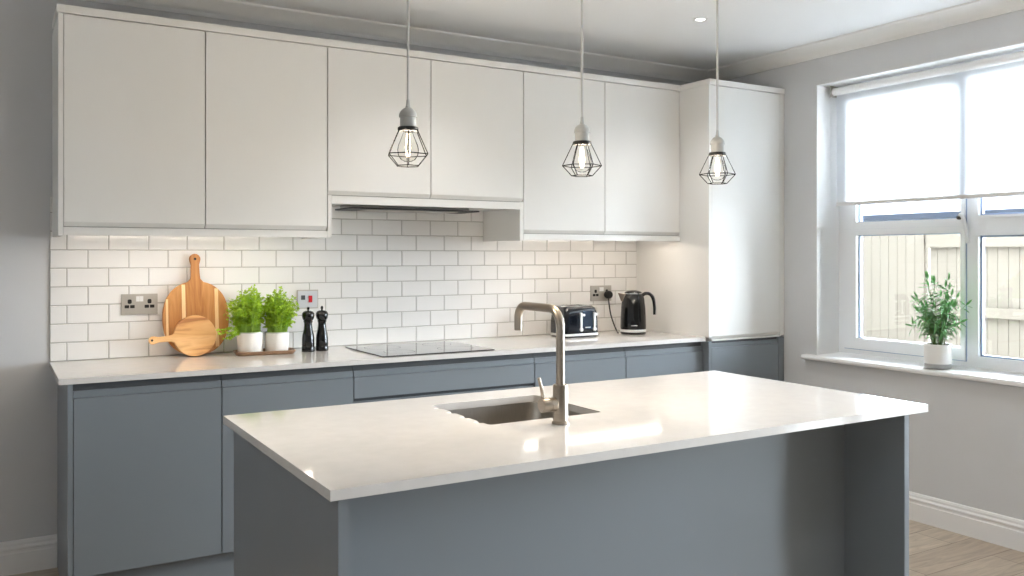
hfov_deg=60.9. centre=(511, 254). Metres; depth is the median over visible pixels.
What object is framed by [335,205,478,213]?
extractor hood
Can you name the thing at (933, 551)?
floor
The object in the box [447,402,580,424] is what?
sink
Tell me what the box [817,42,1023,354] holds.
trim
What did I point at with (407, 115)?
pendant lamp
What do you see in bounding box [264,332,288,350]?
pot
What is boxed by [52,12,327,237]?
upper cabinet
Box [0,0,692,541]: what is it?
wall
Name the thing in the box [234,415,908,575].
kitchen island
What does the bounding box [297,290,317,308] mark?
switch
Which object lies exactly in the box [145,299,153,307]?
outlet
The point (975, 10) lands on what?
trim
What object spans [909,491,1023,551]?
baseboard
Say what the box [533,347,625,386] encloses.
base cabinet
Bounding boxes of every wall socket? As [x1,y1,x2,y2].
[121,294,157,314]
[590,285,610,300]
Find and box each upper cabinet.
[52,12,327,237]
[301,47,522,241]
[522,72,679,240]
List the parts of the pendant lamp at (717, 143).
cord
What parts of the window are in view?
sash, sash, sill, sill, handle plate, handle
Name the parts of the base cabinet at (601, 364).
grip rail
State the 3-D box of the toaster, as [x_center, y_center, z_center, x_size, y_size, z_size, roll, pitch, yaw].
[0.362,0.378,4.994,0.238,0.178,0.193,0,0,-31]
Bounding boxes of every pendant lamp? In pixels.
[388,0,427,167]
[562,0,601,176]
[699,0,735,184]
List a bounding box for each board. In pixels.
[93,551,233,575]
[148,315,215,355]
[162,254,228,353]
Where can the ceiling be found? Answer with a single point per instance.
(659, 31)
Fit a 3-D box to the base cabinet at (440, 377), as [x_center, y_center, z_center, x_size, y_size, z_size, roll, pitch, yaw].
[-0.450,0.861,4.386,0.954,0.741,0.604,0,0,-31]
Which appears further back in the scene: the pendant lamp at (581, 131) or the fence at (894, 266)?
the fence at (894, 266)
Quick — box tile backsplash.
[50,197,635,361]
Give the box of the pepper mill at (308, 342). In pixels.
[302,307,314,351]
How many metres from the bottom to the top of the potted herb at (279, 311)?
0.310 m
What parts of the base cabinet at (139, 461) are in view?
panel, grip rail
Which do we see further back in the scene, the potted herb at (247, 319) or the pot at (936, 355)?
the pot at (936, 355)
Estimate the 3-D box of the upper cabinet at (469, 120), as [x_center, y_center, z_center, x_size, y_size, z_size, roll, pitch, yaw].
[-0.498,-0.519,4.465,1.060,0.888,0.400,0,0,-31]
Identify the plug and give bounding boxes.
[604,291,618,332]
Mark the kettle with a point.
(633, 310)
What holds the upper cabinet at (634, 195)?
attached to the wall at (28, 385)
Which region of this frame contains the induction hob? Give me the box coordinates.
[346,341,494,356]
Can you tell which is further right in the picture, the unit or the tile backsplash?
the unit
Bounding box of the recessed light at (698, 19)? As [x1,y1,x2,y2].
[693,17,707,21]
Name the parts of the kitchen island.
panel, panel, panel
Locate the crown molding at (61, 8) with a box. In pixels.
[52,4,784,93]
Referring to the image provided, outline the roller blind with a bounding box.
[830,51,1023,205]
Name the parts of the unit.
panel, panel, door, grip rail, door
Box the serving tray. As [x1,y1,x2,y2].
[233,348,295,355]
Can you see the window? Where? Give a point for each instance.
(970, 361)
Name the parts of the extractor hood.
casing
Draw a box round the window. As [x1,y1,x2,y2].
[801,198,1023,386]
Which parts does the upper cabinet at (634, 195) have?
door, door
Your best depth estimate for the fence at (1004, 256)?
7.60 m
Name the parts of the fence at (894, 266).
post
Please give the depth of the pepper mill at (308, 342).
4.19 m
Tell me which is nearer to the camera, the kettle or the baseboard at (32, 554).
the baseboard at (32, 554)
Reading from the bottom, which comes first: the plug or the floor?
the floor
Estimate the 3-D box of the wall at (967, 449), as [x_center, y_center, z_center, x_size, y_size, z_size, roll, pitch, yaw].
[3.215,0.083,2.850,0.280,2.565,7.000,0,0,-31]
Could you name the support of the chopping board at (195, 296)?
on the countertop at (167, 366)
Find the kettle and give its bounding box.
[618,290,655,334]
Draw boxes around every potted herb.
[216,284,265,351]
[262,286,300,350]
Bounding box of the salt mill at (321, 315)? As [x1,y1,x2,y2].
[315,306,327,350]
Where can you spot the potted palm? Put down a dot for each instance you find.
(938, 355)
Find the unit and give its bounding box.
[636,85,783,381]
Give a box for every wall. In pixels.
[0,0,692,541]
[725,9,1023,519]
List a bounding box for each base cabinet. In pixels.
[57,374,220,575]
[221,365,352,552]
[352,353,533,403]
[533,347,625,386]
[624,342,702,378]
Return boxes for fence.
[863,235,929,342]
[926,234,1023,358]
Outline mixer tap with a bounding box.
[514,302,568,424]
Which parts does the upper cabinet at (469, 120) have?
door, door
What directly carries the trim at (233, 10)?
attached to the wall at (28, 385)
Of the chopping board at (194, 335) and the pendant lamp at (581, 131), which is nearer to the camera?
the pendant lamp at (581, 131)
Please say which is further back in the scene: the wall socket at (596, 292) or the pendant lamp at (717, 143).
the wall socket at (596, 292)
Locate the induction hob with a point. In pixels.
(438, 347)
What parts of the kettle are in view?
spout, lid, handle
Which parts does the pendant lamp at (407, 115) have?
cord, bulb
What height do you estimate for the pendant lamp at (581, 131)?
0.963 m
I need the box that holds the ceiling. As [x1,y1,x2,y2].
[234,0,974,69]
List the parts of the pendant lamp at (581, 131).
cord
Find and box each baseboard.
[0,534,56,575]
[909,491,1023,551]
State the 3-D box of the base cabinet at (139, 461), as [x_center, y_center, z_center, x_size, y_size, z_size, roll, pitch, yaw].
[-1.595,0.927,3.702,0.568,0.874,0.605,0,0,-31]
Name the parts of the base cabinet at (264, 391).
grip rail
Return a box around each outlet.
[125,299,134,307]
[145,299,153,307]
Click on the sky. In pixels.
(937, 209)
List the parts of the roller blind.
bead chain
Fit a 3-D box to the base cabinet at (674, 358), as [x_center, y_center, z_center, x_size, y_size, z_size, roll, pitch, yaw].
[0.695,0.861,5.069,0.554,0.741,0.604,0,0,-31]
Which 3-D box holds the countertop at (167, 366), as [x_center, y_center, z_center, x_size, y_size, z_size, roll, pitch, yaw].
[-0.461,0.478,4.368,3.259,0.022,0.624,0,0,-31]
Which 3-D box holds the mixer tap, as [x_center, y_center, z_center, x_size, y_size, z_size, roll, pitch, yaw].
[0.058,0.302,2.493,0.100,0.328,0.262,0,0,-31]
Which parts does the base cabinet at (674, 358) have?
grip rail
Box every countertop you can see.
[49,330,705,384]
[223,370,927,501]
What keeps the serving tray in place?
on the countertop at (167, 366)
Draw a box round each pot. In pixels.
[237,332,263,351]
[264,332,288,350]
[924,343,951,368]
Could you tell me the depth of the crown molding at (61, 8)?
4.13 m
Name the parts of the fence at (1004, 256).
rail, rail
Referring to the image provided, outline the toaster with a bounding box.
[550,304,597,337]
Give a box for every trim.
[85,0,707,81]
[707,0,1023,79]
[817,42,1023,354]
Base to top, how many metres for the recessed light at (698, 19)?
0.006 m
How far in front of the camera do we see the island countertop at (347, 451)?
2.37 m
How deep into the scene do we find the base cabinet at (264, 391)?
3.68 m
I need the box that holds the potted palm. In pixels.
[905,270,971,368]
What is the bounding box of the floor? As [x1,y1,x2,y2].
[9,520,1023,575]
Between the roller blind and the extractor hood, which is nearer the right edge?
the roller blind
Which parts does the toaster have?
plate, control panel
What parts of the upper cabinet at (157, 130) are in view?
panel, door, door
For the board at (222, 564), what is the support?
on the floor
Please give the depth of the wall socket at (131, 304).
3.97 m
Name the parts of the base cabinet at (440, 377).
grip rail, grip rail, drawer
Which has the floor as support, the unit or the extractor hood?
the unit
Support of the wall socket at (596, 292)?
attached to the tile backsplash
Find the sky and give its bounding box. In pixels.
[863,195,1023,220]
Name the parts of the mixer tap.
spout, lever, handle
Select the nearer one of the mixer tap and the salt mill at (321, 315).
the mixer tap

